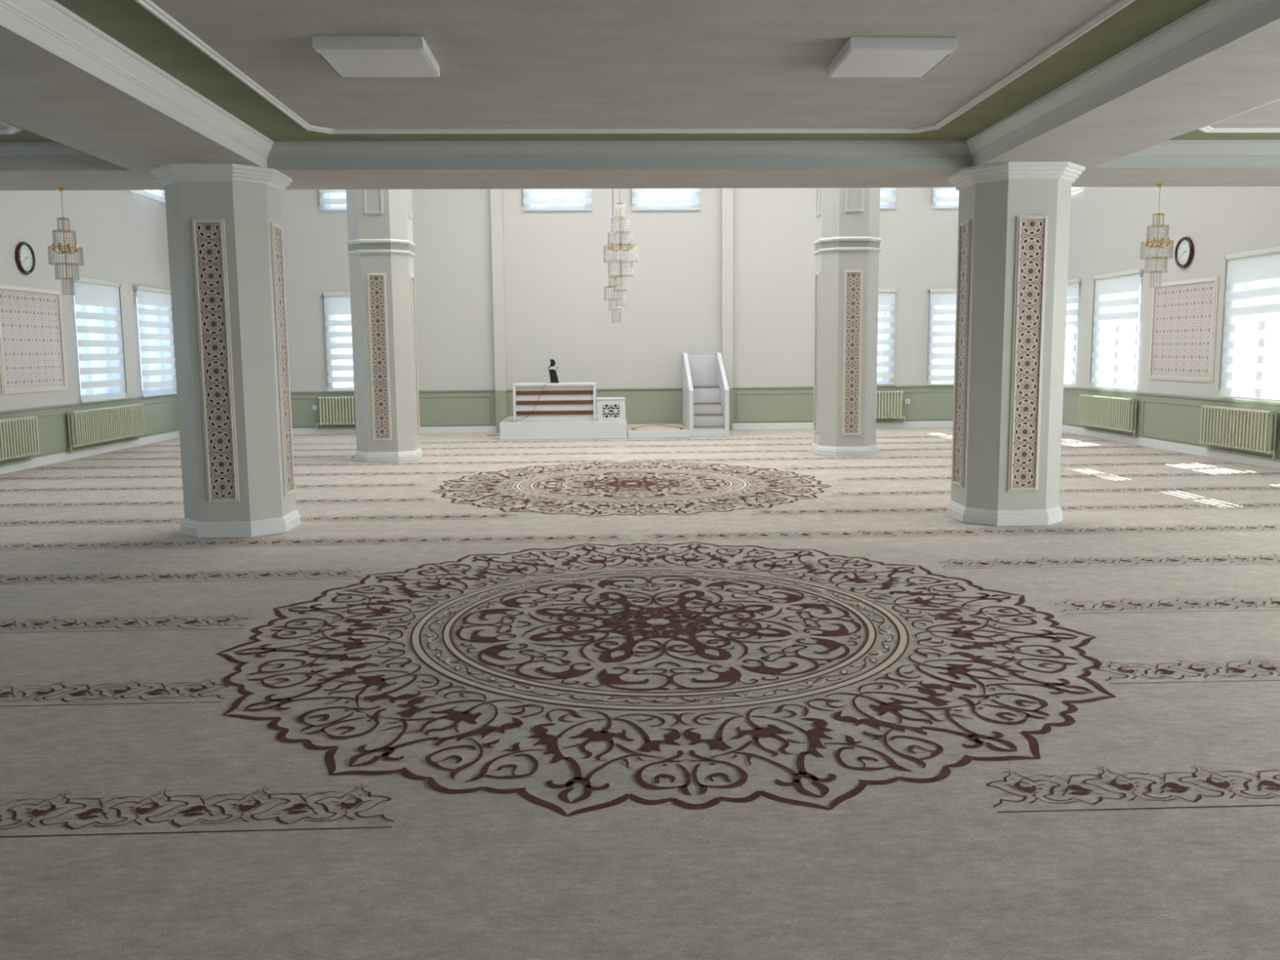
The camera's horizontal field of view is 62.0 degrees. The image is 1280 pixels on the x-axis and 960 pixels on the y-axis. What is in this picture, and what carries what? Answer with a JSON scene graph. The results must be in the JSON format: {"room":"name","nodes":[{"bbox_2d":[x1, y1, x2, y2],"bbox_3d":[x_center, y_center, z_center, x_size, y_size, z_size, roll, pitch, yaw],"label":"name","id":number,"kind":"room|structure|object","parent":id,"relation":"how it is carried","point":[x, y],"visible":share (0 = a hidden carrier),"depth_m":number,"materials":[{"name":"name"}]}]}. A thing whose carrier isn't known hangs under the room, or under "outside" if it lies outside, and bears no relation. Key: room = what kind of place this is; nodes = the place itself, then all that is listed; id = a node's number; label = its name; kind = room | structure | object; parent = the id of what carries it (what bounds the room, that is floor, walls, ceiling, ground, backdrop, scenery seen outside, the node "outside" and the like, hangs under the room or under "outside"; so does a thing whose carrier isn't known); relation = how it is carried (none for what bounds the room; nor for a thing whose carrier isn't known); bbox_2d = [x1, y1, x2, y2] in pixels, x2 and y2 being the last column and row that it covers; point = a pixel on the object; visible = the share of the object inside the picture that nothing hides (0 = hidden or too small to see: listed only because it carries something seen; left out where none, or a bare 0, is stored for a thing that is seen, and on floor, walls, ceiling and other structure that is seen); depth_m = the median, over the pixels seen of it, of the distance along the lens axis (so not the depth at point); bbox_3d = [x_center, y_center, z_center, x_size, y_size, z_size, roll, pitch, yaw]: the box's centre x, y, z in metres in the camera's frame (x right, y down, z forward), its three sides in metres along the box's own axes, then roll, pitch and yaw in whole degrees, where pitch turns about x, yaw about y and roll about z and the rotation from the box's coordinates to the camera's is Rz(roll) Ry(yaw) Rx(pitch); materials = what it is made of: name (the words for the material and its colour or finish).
{"room":"mosque","nodes":[
{"label":"mosque","id":0,"kind":"room"},
{"bbox_2d":[0,123,56,142],"bbox_3d":[-5.834,-1.933,2.317,3.920,0.001,12.500,-1,7,-2],"label":"ceiling","id":1,"kind":"structure","parent":0,"point":[24,135],"depth_m":8.31,"materials":[{"name":"green paint"}]},
{"bbox_2d":[0,120,22,134],"bbox_3d":[-5.833,-1.918,2.319,2.920,0.029,11.460,-1,7,-2],"label":"trim","id":2,"kind":"structure","parent":1,"relation":"attached to","point":[13,129],"depth_m":7.93,"materials":[{"name":"white"}]},
{"bbox_2d":[0,190,179,464],"bbox_3d":[-8.148,-2.673,7.659,0.300,6.800,23.450,-1,7,-2],"label":"wall","id":3,"kind":"structure","parent":0,"point":[122,235],"depth_m":15.93,"materials":[{"name":"white paint"}]},
{"bbox_2d":[0,415,39,466],"bbox_3d":[-8.093,-0.445,13.298,0.158,0.595,2.002,-1,7,-2],"label":"radiator","id":4,"kind":"object","parent":3,"relation":"attached to","point":[18,438],"visible":1,"depth_m":13.81,"materials":[{"name":"beige metal"}]},
{"bbox_2d":[15,241,35,274],"bbox_3d":[-8.214,-2.965,14.249,0.052,0.430,0.430,-1,7,-2],"label":"wall clock","id":5,"kind":"object","parent":3,"relation":"attached to","point":[24,254],"visible":1,"depth_m":14.23,"materials":[{"name":"plastic"}]},
{"bbox_2d":[0,284,66,394],"bbox_3d":[-8.217,-1.893,14.419,0.030,1.400,1.660,-1,7,-2],"label":"tile panel","id":6,"kind":"object","parent":3,"relation":"attached to","point":[32,353],"visible":1,"depth_m":14.38,"materials":[{"name":"grey tile"}]},
{"bbox_2d":[14,412,77,459],"bbox_3d":[-8.223,-0.635,14.763,0.012,0.540,1.660,-1,7,-2],"label":"trim","id":7,"kind":"structure","parent":3,"relation":"attached to","point":[48,452],"depth_m":14.82,"materials":[{"name":"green paint"}]},
{"bbox_2d":[0,120,130,170],"bbox_3d":[-5.833,-1.829,2.330,3.912,0.209,12.492,-1,7,-2],"label":"trim","id":8,"kind":"structure","parent":3,"relation":"attached to","point":[14,156],"depth_m":8.57,"materials":[{"name":"white paint"}]},
{"bbox_2d":[0,394,177,413],"bbox_3d":[-7.966,-0.180,7.968,0.022,0.033,23.450,-1,7,-2],"label":"trim","id":9,"kind":"structure","parent":3,"relation":"attached to","point":[137,397],"depth_m":15.39,"materials":[{"name":"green paint"}]},
{"bbox_2d":[0,431,179,474],"bbox_3d":[-7.959,0.540,8.056,0.022,0.122,23.450,-1,7,-2],"label":"baseboard","id":10,"kind":"structure","parent":3,"relation":"attached to","point":[60,457],"depth_m":15.74,"materials":[{"name":"white"}]},
{"bbox_2d":[71,276,126,403],"bbox_3d":[-8.265,-2.136,16.340,0.069,1.840,1.514,-1,7,-2],"label":"roller blind","id":11,"kind":"object","parent":3,"relation":"attached to","point":[97,309],"visible":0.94,"depth_m":16.29,"materials":[{"name":"white fabric"}]},
{"bbox_2d":[66,403,145,453],"bbox_3d":[-8.211,-0.823,16.418,0.158,0.595,2.412,-1,7,-2],"label":"radiator","id":12,"kind":"object","parent":3,"relation":"attached to","point":[96,425],"visible":1,"depth_m":16.20,"materials":[{"name":"beige metal"}]},
{"bbox_2d":[79,399,178,447],"bbox_3d":[-8.331,-0.980,17.610,0.012,0.540,3.900,-1,7,-2],"label":"trim","id":13,"kind":"structure","parent":3,"relation":"attached to","point":[175,399],"depth_m":17.97,"materials":[{"name":"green paint"}]},
{"bbox_2d":[129,190,165,204],"bbox_3d":[-8.370,-5.308,18.084,0.069,1.040,1.484,-1,7,-2],"label":"roller blind","id":14,"kind":"object","parent":3,"relation":"attached to","point":[156,195],"visible":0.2,"depth_m":18.32,"materials":[{"name":"white"}]},
{"bbox_2d":[133,285,177,397],"bbox_3d":[-8.345,-2.385,18.439,0.069,1.850,1.484,-1,7,-2],"label":"roller blind","id":15,"kind":"object","parent":3,"relation":"attached to","point":[154,304],"visible":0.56,"depth_m":18.38,"materials":[{"name":"white fabric"}]},
{"bbox_2d":[608,300,617,311],"bbox_3d":[-0.309,-2.021,12.344,0.120,0.119,0.120,-1,7,-2],"label":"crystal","id":16,"kind":"object","parent":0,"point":[616,301],"depth_m":12.31},
{"bbox_2d":[608,278,617,286],"bbox_3d":[-0.310,-2.275,12.283,0.120,0.099,0.120,-1,7,-2],"label":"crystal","id":17,"kind":"object","parent":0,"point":[616,279],"depth_m":12.25},
{"bbox_2d":[280,187,958,428],"bbox_3d":[-0.500,-4.207,19.733,16.500,6.800,0.300,-1,7,-2],"label":"wall","id":18,"kind":"structure","parent":0,"point":[556,273],"depth_m":19.70,"materials":[{"name":"white paint"}]},
{"bbox_2d":[285,298,290,389],"bbox_3d":[-7.112,-2.517,19.728,1.300,1.700,0.070,-1,7,-2],"label":"window","id":19,"kind":"structure","parent":18,"relation":"in","point":[286,299],"depth_m":19.71,"materials":[{"name":"blue plastic"}]},
{"bbox_2d":[317,189,346,211],"bbox_3d":[-5.058,-5.430,19.220,1.514,1.130,0.069,-1,7,-2],"label":"roller blind","id":20,"kind":"object","parent":18,"relation":"attached to","point":[330,200],"visible":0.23,"depth_m":19.24,"materials":[{"name":"white"}]},
{"bbox_2d":[315,396,355,429],"bbox_3d":[-5.200,-1.246,19.682,1.548,0.595,0.158,-1,7,-2],"label":"radiator","id":21,"kind":"object","parent":18,"relation":"attached to","point":[333,410],"visible":0.46,"depth_m":19.61,"materials":[{"name":"beige metal"}]},
{"bbox_2d":[321,292,354,391],"bbox_3d":[-5.033,-2.537,19.572,1.514,1.800,0.069,-1,7,-2],"label":"roller blind","id":22,"kind":"object","parent":18,"relation":"attached to","point":[337,305],"visible":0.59,"depth_m":19.55,"materials":[{"name":"white fabric"}]},
{"bbox_2d":[290,395,490,426],"bbox_3d":[-5.560,-1.263,19.741,5.550,0.540,0.012,-1,7,-2],"label":"trim","id":23,"kind":"structure","parent":18,"relation":"attached to","point":[424,396],"depth_m":19.78,"materials":[{"name":"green paint"}]},
{"bbox_2d":[490,189,507,433],"bbox_3d":[-2.596,-4.204,19.437,0.200,6.700,0.150,-1,7,-2],"label":"trim","id":24,"kind":"structure","parent":18,"relation":"attached to","point":[496,207],"depth_m":19.49,"materials":[{"name":"white paint"}]},
{"bbox_2d":[521,188,592,210],"bbox_3d":[-1.510,-5.472,19.349,1.294,1.140,0.069,-1,7,-2],"label":"roller blind","id":25,"kind":"object","parent":18,"relation":"attached to","point":[533,199],"visible":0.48,"depth_m":19.39,"materials":[{"name":"white"}]},
{"bbox_2d":[290,385,953,393],"bbox_3d":[-0.472,-1.693,19.876,15.900,0.033,0.022,-1,7,-2],"label":"trim","id":26,"kind":"structure","parent":18,"relation":"attached to","point":[877,386],"depth_m":19.89,"materials":[{"name":"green paint"}]},
{"bbox_2d":[292,421,952,435],"bbox_3d":[-0.466,-0.973,19.964,15.900,0.122,0.022,-1,7,-2],"label":"baseboard","id":27,"kind":"structure","parent":18,"relation":"attached to","point":[461,429],"depth_m":20.04,"materials":[{"name":"white"}]},
{"bbox_2d":[630,188,700,210],"bbox_3d":[0.468,-5.498,19.421,1.294,1.140,0.069,-1,7,-2],"label":"roller blind","id":28,"kind":"object","parent":18,"relation":"attached to","point":[642,199],"visible":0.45,"depth_m":19.46,"materials":[{"name":"white"}]},
{"bbox_2d":[721,188,733,430],"bbox_3d":[1.601,-4.259,19.589,0.200,6.700,0.150,-1,7,-2],"label":"trim","id":29,"kind":"structure","parent":18,"relation":"attached to","point":[726,193],"depth_m":19.61,"materials":[{"name":"paint"}]},
{"bbox_2d":[736,391,953,422],"bbox_3d":[4.602,-1.396,20.109,5.590,0.540,0.012,-1,7,-2],"label":"trim","id":30,"kind":"structure","parent":18,"relation":"attached to","point":[904,391],"depth_m":20.07,"materials":[{"name":"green paint"}]},
{"bbox_2d":[876,288,896,384],"bbox_3d":[4.021,-2.665,19.898,1.494,1.780,0.069,-1,7,-2],"label":"roller blind","id":31,"kind":"object","parent":18,"relation":"attached to","point":[886,297],"visible":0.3,"depth_m":19.91,"materials":[{"name":"white"}]},
{"bbox_2d":[880,187,896,208],"bbox_3d":[3.986,-5.549,19.547,1.474,1.130,0.069,-1,7,-2],"label":"roller blind","id":32,"kind":"object","parent":18,"relation":"attached to","point":[887,195],"visible":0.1,"depth_m":19.61,"materials":[{"name":"white"}]},
{"bbox_2d":[875,391,905,422],"bbox_3d":[4.223,-1.370,20.023,1.539,0.595,0.158,-1,7,-2],"label":"radiator","id":33,"kind":"object","parent":18,"relation":"attached to","point":[889,403],"visible":0.41,"depth_m":19.98,"materials":[{"name":"beige metal"}]},
{"bbox_2d":[905,399,909,404],"bbox_3d":[5.046,-1.482,20.114,0.084,0.084,0.013,-1,7,-2],"label":"wall socket","id":34,"kind":"object","parent":18,"relation":"attached to","point":[907,401],"visible":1,"depth_m":20.11,"materials":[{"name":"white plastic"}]},
{"bbox_2d":[926,288,956,385],"bbox_3d":[6.124,-2.678,19.976,1.484,1.790,0.069,-1,7,-2],"label":"roller blind","id":35,"kind":"object","parent":18,"relation":"attached to","point":[942,318],"visible":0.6,"depth_m":19.95,"materials":[{"name":"white fabric"}]},
{"bbox_2d":[931,187,959,208],"bbox_3d":[6.099,-5.577,19.624,1.484,1.130,0.069,-1,7,-2],"label":"roller blind","id":36,"kind":"object","parent":18,"relation":"attached to","point":[942,197],"visible":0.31,"depth_m":19.65,"materials":[{"name":"white"}]},
{"bbox_2d":[53,0,1209,141],"bbox_3d":[0.102,-2.011,2.532,5.800,0.001,12.500,-1,7,-2],"label":"ceiling","id":37,"kind":"structure","parent":0,"point":[503,64],"depth_m":6.22,"materials":[{"name":"white paint"}]},
{"bbox_2d":[311,35,439,77],"bbox_3d":[-1.476,-2.390,6.035,0.590,0.066,0.620,-1,7,-2],"label":"ceiling light","id":38,"kind":"object","parent":37,"relation":"attached to","point":[349,56],"visible":1,"depth_m":5.88,"materials":[{"name":"grey plastic"}]},
{"bbox_2d":[315,48,437,77],"bbox_3d":[-1.476,-2.360,6.039,0.566,0.005,0.596,-1,7,-2],"label":"diffuser","id":39,"kind":"object","parent":38,"relation":"attached to","point":[346,62],"depth_m":6.01,"materials":[{"name":"grey plastic"}]},
{"bbox_2d":[134,0,1135,133],"bbox_3d":[0.102,-1.996,2.534,4.800,0.029,11.460,-1,7,-2],"label":"trim","id":40,"kind":"structure","parent":37,"relation":"attached to","point":[148,5],"depth_m":7.77,"materials":[{"name":"white"}]},
{"bbox_2d":[0,0,1279,169],"bbox_3d":[0.103,-1.906,2.545,5.792,0.209,12.492,-1,7,-2],"label":"trim","id":41,"kind":"structure","parent":37,"relation":"attached to","point":[48,24],"depth_m":8.03,"materials":[{"name":"white paint"}]},
{"bbox_2d":[826,36,956,77],"bbox_3d":[1.432,-2.428,6.141,0.590,0.066,0.620,-1,7,-2],"label":"ceiling light","id":42,"kind":"object","parent":37,"relation":"attached to","point":[860,56],"visible":1,"depth_m":5.98,"materials":[{"name":"grey plastic"}]},
{"bbox_2d":[828,48,953,77],"bbox_3d":[1.432,-2.398,6.144,0.566,0.005,0.596,-1,7,-2],"label":"diffuser","id":43,"kind":"object","parent":42,"relation":"attached to","point":[852,63],"depth_m":6.11,"materials":[{"name":"grey plastic"}]},
{"bbox_2d":[1062,186,1279,459],"bbox_3d":[8.040,-2.886,8.245,0.300,6.800,23.450,-1,7,-2],"label":"wall","id":44,"kind":"structure","parent":0,"point":[1108,228],"depth_m":15.58,"materials":[{"name":"white paint"}]},
{"bbox_2d":[1063,278,1081,386],"bbox_3d":[7.463,-2.615,18.989,0.069,1.840,1.484,-1,7,-2],"label":"roller blind","id":45,"kind":"object","parent":44,"relation":"attached to","point":[1073,284],"visible":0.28,"depth_m":18.48,"materials":[{"name":"white"}]},
{"bbox_2d":[1071,186,1082,192],"bbox_3d":[7.438,-5.515,18.646,0.069,1.040,1.464,-1,7,-2],"label":"roller blind","id":46,"kind":"object","parent":44,"relation":"attached to","point":[1073,188],"visible":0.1,"depth_m":18.24,"materials":[{"name":"white"}]},
{"bbox_2d":[1062,392,1140,435],"bbox_3d":[7.546,-1.188,18.185,0.012,0.540,3.900,-1,7,-2],"label":"trim","id":47,"kind":"structure","parent":44,"relation":"attached to","point":[1064,393],"depth_m":17.17,"materials":[{"name":"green paint"}]},
{"bbox_2d":[1078,394,1137,437],"bbox_3d":[7.513,-1.044,17.102,0.158,0.595,1.822,-1,7,-2],"label":"radiator","id":48,"kind":"object","parent":44,"relation":"attached to","point":[1113,413],"visible":1,"depth_m":16.95,"materials":[{"name":"beige metal"}]},
{"bbox_2d":[1089,268,1142,391],"bbox_3d":[7.541,-2.367,16.940,0.069,1.840,1.514,-1,7,-2],"label":"roller blind","id":49,"kind":"object","parent":44,"relation":"attached to","point":[1116,295],"visible":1,"depth_m":16.89,"materials":[{"name":"white fabric"}]},
{"bbox_2d":[1062,424,1279,469],"bbox_3d":[7.907,0.332,8.630,0.022,0.122,23.450,-1,7,-2],"label":"baseboard","id":50,"kind":"structure","parent":44,"relation":"attached to","point":[1174,446],"depth_m":15.14,"materials":[{"name":"white"}]},
{"bbox_2d":[1063,386,1279,405],"bbox_3d":[7.901,-0.389,8.543,0.022,0.033,23.450,-1,7,-2],"label":"trim","id":51,"kind":"structure","parent":44,"relation":"attached to","point":[1064,387],"depth_m":15.04,"materials":[{"name":"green paint"}]},
{"bbox_2d":[1141,400,1204,444],"bbox_3d":[7.653,-0.843,15.338,0.012,0.540,1.660,-1,7,-2],"label":"trim","id":52,"kind":"structure","parent":44,"relation":"attached to","point":[1142,434],"depth_m":15.43,"materials":[{"name":"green paint"}]},
{"bbox_2d":[1148,275,1218,382],"bbox_3d":[7.638,-2.106,15.033,0.030,1.400,1.660,-1,7,-2],"label":"tile panel","id":53,"kind":"object","parent":44,"relation":"attached to","point":[1184,313],"visible":1,"depth_m":14.96,"materials":[{"name":"grey tile"}]},
{"bbox_2d":[1174,236,1194,267],"bbox_3d":[7.617,-3.185,14.922,0.052,0.430,0.430,-1,7,-2],"label":"wall clock","id":54,"kind":"object","parent":44,"relation":"attached to","point":[1184,249],"visible":1,"depth_m":14.90,"materials":[{"name":"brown plastic"}]},
{"bbox_2d":[1093,98,1279,168],"bbox_3d":[6.053,-1.985,2.760,4.082,0.209,12.492,-1,7,-2],"label":"trim","id":55,"kind":"structure","parent":44,"relation":"attached to","point":[1170,153],"depth_m":8.90,"materials":[{"name":"white paint"}]},
{"bbox_2d":[1199,404,1279,460],"bbox_3d":[7.645,-0.619,13.600,0.158,0.595,1.542,-1,7,-2],"label":"radiator","id":56,"kind":"object","parent":44,"relation":"attached to","point":[1246,429],"visible":1,"depth_m":13.50,"materials":[{"name":"beige metal"}]},
{"bbox_2d":[1206,412,1279,457],"bbox_3d":[7.725,-0.612,13.433,0.012,0.540,2.020,-1,7,-2],"label":"trim","id":57,"kind":"structure","parent":44,"relation":"attached to","point":[1277,455],"depth_m":13.59,"materials":[{"name":"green paint"}]},
{"bbox_2d":[1218,246,1279,401],"bbox_3d":[7.681,-1.923,13.239,0.069,1.850,1.514,-1,7,-2],"label":"roller blind","id":58,"kind":"object","parent":44,"relation":"attached to","point":[1250,369],"visible":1,"depth_m":13.36,"materials":[{"name":"white fabric"}]},
{"bbox_2d":[1170,99,1279,139],"bbox_3d":[6.053,-2.089,2.748,4.090,0.001,12.500,-1,7,-2],"label":"ceiling","id":59,"kind":"structure","parent":0,"point":[1267,116],"depth_m":8.25,"materials":[{"name":"white paint"}]},
{"bbox_2d":[1198,98,1279,133],"bbox_3d":[6.053,-2.074,2.750,3.090,0.029,11.460,-1,7,-2],"label":"trim","id":60,"kind":"structure","parent":59,"relation":"attached to","point":[1206,129],"depth_m":8.35,"materials":[{"name":"white"}]},
{"bbox_3d":[-0.085,-6.254,7.530,16.500,0.200,24.050,-1,7,-2],"label":"ceiling","id":61,"kind":"structure","parent":0,"visible":0},
{"bbox_2d":[612,188,613,216],"bbox_3d":[-0.313,-4.752,11.508,0.010,3.732,0.008,-1,7,-2],"label":"hanging cord","id":62,"kind":"object","parent":61,"relation":"hanging from","point":[612,188],"visible":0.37,"depth_m":11.71,"materials":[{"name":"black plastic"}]},
{"bbox_2d":[603,202,638,323],"bbox_3d":[-0.238,-4.248,12.077,0.401,4.874,0.401,5,9,39],"label":"chandelier","id":63,"kind":"object","parent":61,"relation":"hanging from","point":[630,245],"visible":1,"depth_m":12.24,"materials":[{"name":"glass"}]},
{"bbox_2d":[604,287,615,300],"bbox_3d":[-0.349,-2.147,12.307,0.143,0.149,0.143,-1,7,-2],"label":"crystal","id":64,"kind":"object","parent":63,"relation":"hanging from","point":[604,287],"depth_m":12.28},
{"bbox_2d":[611,310,621,323],"bbox_3d":[-0.273,-1.892,12.361,0.120,0.149,0.120,-1,7,-2],"label":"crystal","id":65,"kind":"object","parent":63,"relation":"hanging from","point":[613,310],"depth_m":12.33},
{"bbox_2d":[607,261,633,277],"bbox_3d":[-0.222,-2.428,12.298,0.306,0.171,0.306,-1,7,-2],"label":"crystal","id":66,"kind":"object","parent":63,"relation":"hanging from","point":[610,267],"depth_m":12.24},
{"bbox_2d":[607,232,633,248],"bbox_3d":[-0.225,-2.756,12.258,0.306,0.150,0.306,-1,7,-2],"label":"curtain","id":67,"kind":"object","parent":63,"relation":"hanging from","point":[630,245],"depth_m":12.16,"materials":[{"name":"glass"}]},
{"bbox_2d":[610,217,630,235],"bbox_3d":[-0.226,-2.909,12.239,0.222,0.171,0.223,-1,7,-2],"label":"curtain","id":68,"kind":"object","parent":63,"relation":"hanging from","point":[613,223],"depth_m":12.18,"materials":[{"name":"glass"}]},
{"bbox_2d":[615,204,625,219],"bbox_3d":[-0.228,-3.073,12.219,0.116,0.171,0.116,-1,7,-2],"label":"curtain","id":69,"kind":"object","parent":63,"relation":"hanging from","point":[620,207],"depth_m":12.19,"materials":[{"name":"glass"}]},
{"bbox_2d":[613,275,627,292],"bbox_3d":[-0.221,-2.264,12.318,0.165,0.171,0.167,-1,7,-2],"label":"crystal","id":70,"kind":"object","parent":63,"relation":"hanging from","point":[616,277],"depth_m":12.28},
{"bbox_2d":[603,244,638,263],"bbox_3d":[-0.224,-2.596,12.277,0.407,0.181,0.407,-1,7,-2],"label":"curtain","id":71,"kind":"object","parent":63,"relation":"hanging from","point":[607,246],"depth_m":12.19,"materials":[{"name":"glass"}]},
{"bbox_2d":[616,290,626,306],"bbox_3d":[-0.219,-2.100,12.338,0.110,0.171,0.110,-1,7,-2],"label":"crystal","id":72,"kind":"object","parent":63,"relation":"hanging from","point":[617,300],"depth_m":12.31},
{"bbox_3d":[0.149,-2.334,2.495,15.900,0.350,12.500,-1,7,-2],"label":"ceiling","id":73,"kind":"structure","parent":0,"visible":0},
{"bbox_2d":[0,17,1279,170],"bbox_3d":[0.067,-1.981,2.534,7.890,0.360,12.500,-1,7,-2],"label":"ceiling beam","id":74,"kind":"structure","parent":73,"relation":"attached to","point":[42,93],"depth_m":6.65,"materials":[{"name":"white paint"}]},
{"bbox_2d":[0,167,1279,190],"bbox_3d":[-0.104,-2.996,9.239,15.900,0.760,1.060,-1,7,-2],"label":"ceiling beam","id":75,"kind":"structure","parent":73,"relation":"attached to","point":[495,179],"depth_m":9.26,"materials":[{"name":"white paint"}]},
{"bbox_2d":[47,186,84,295],"bbox_3d":[-5.142,-2.130,9.527,0.290,0.940,0.290,-1,7,-2],"label":"chandelier","id":76,"kind":"object","parent":75,"relation":"hanging from","point":[69,247],"visible":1,"depth_m":9.51,"materials":[{"name":"glass"}]},
{"bbox_2d":[56,218,71,232],"bbox_3d":[-5.143,-2.266,9.510,0.113,0.114,0.113,-1,7,-2],"label":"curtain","id":77,"kind":"object","parent":76,"relation":"hanging from","point":[63,224],"depth_m":9.50,"materials":[{"name":"glass"}]},
{"bbox_2d":[52,231,76,248],"bbox_3d":[-5.142,-2.142,9.525,0.199,0.145,0.200,-1,7,-2],"label":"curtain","id":78,"kind":"object","parent":76,"relation":"hanging from","point":[68,246],"depth_m":9.48,"materials":[{"name":"glass"}]},
{"bbox_2d":[47,246,84,266],"bbox_3d":[-5.141,-2.000,9.543,0.290,0.150,0.290,-1,7,-2],"label":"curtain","id":79,"kind":"object","parent":76,"relation":"hanging from","point":[50,248],"depth_m":9.49,"materials":[{"name":"glass"}]},
{"bbox_2d":[53,263,79,279],"bbox_3d":[-5.140,-1.864,9.559,0.203,0.134,0.204,-1,7,-2],"label":"crystal","id":80,"kind":"object","parent":76,"relation":"hanging from","point":[66,271],"depth_m":9.55},
{"bbox_2d":[61,279,75,295],"bbox_3d":[-5.138,-1.732,9.575,0.109,0.140,0.109,-1,7,-2],"label":"crystal","id":81,"kind":"object","parent":76,"relation":"hanging from","point":[73,292],"depth_m":9.56},
{"bbox_2d":[1139,183,1173,288],"bbox_3d":[4.801,-2.260,9.887,0.290,0.940,0.290,-1,7,-2],"label":"chandelier","id":82,"kind":"object","parent":75,"relation":"hanging from","point":[1166,242],"visible":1,"depth_m":9.88,"materials":[{"name":"gold metal"}]},
{"bbox_2d":[1148,272,1161,288],"bbox_3d":[4.804,-1.863,9.935,0.109,0.140,0.109,-1,7,-2],"label":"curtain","id":83,"kind":"object","parent":82,"relation":"hanging from","point":[1151,273],"depth_m":9.91,"materials":[{"name":"glass"}]},
{"bbox_2d":[1143,257,1168,273],"bbox_3d":[4.803,-1.994,9.919,0.203,0.134,0.204,-1,7,-2],"label":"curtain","id":84,"kind":"object","parent":82,"relation":"hanging from","point":[1146,260],"depth_m":9.92,"materials":[{"name":"glass"}]},
{"bbox_2d":[1139,240,1173,259],"bbox_3d":[4.802,-2.131,9.903,0.290,0.150,0.290,-1,7,-2],"label":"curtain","id":85,"kind":"object","parent":82,"relation":"hanging from","point":[1166,243],"depth_m":9.87,"materials":[{"name":"glass"}]},
{"bbox_2d":[1146,226,1169,244],"bbox_3d":[4.800,-2.272,9.886,0.199,0.145,0.200,-1,7,-2],"label":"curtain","id":86,"kind":"object","parent":82,"relation":"hanging from","point":[1153,241],"depth_m":9.85,"materials":[{"name":"glass"}]},
{"bbox_2d":[1151,214,1164,227],"bbox_3d":[4.800,-2.397,9.870,0.113,0.114,0.113,-1,7,-2],"label":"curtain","id":87,"kind":"object","parent":82,"relation":"hanging from","point":[1158,217],"depth_m":9.86,"materials":[{"name":"glass"}]},
{"bbox_3d":[-0.025,0.602,8.363,16.500,0.188,24.050,-1,7,-2],"label":"floor","id":88,"kind":"structure","parent":0,"visible":0},
{"bbox_2d":[0,427,1279,959],"bbox_3d":[-0.018,0.500,8.351,15.915,0.016,23.450,-1,7,-2],"label":"carpet","id":89,"kind":"object","parent":88,"relation":"on","point":[752,694],"visible":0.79,"depth_m":4.51,"materials":[{"name":"beige carpet"}]},
{"bbox_2d":[150,163,300,537],"bbox_3d":[-3.437,-1.056,9.001,0.994,2.976,0.994,-1,7,-2],"label":"column","id":90,"kind":"structure","parent":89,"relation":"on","point":[224,222],"depth_m":8.66,"materials":[{"name":"paint"}]},
{"bbox_2d":[346,189,422,462],"bbox_3d":[-3.594,-3.627,14.746,0.874,6.696,0.874,-1,7,-2],"label":"column","id":91,"kind":"structure","parent":89,"relation":"on","point":[380,251],"depth_m":14.59,"materials":[{"name":"paint"}]},
{"bbox_2d":[499,415,626,439],"bbox_3d":[-1.338,-0.949,19.047,2.170,0.303,1.720,-1,7,-2],"label":"platform","id":92,"kind":"object","parent":89,"relation":"on","point":[597,429],"visible":0.8,"depth_m":18.20,"materials":[{"name":"white"}]},
{"bbox_2d":[512,382,596,422],"bbox_3d":[-1.468,-1.357,18.479,1.410,0.645,0.600,-1,7,-2],"label":"desk","id":93,"kind":"object","parent":92,"relation":"on","point":[566,401],"visible":0.98,"depth_m":18.22,"materials":[{"name":"white wood"}]},
{"bbox_2d":[511,384,545,422],"bbox_3d":[-1.897,-1.318,18.154,0.599,0.647,0.012,-1,7,-3],"label":"power cable","id":94,"kind":"object","parent":93,"relation":"attached to","point":[544,384],"visible":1,"depth_m":18.17,"materials":[{"name":"black plastic"}]},
{"bbox_2d":[548,359,559,382],"bbox_3d":[-1.496,-1.877,18.364,0.197,0.412,0.140,-1,7,-2],"label":"stand","id":95,"kind":"object","parent":93,"relation":"on","point":[553,374],"visible":1,"depth_m":18.32,"materials":[{"name":"black plastic"}]},
{"bbox_2d":[596,397,626,420],"bbox_3d":[-0.502,-1.237,18.529,0.500,0.378,0.522,-1,7,-2],"label":"box","id":96,"kind":"object","parent":92,"relation":"on","point":[607,408],"visible":1,"depth_m":18.28,"materials":[{"name":"white"}]},
{"bbox_2d":[626,423,689,438],"bbox_3d":[0.288,-0.886,19.127,1.060,0.130,1.700,-1,7,-2],"label":"platform","id":97,"kind":"object","parent":89,"relation":"on","point":[640,430],"visible":0.94,"depth_m":18.30,"materials":[{"name":"white"}]},
{"bbox_2d":[682,352,728,436],"bbox_3d":[1.164,-1.560,19.149,0.686,1.448,1.580,-1,7,-2],"label":"steps","id":98,"kind":"structure","parent":89,"relation":"on","point":[705,389],"depth_m":19.05,"materials":[{"name":"white wood"}]},
{"bbox_2d":[810,187,881,456],"bbox_3d":[2.916,-3.712,14.982,0.874,6.696,0.874,-1,7,-2],"label":"column","id":99,"kind":"structure","parent":89,"relation":"on","point":[847,249],"depth_m":14.82,"materials":[{"name":"paint"}]},
{"bbox_2d":[946,161,1084,526],"bbox_3d":[3.198,-1.143,9.241,0.994,2.976,0.994,-1,7,-2],"label":"column","id":100,"kind":"structure","parent":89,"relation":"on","point":[1013,233],"depth_m":8.90,"materials":[{"name":"paint"}]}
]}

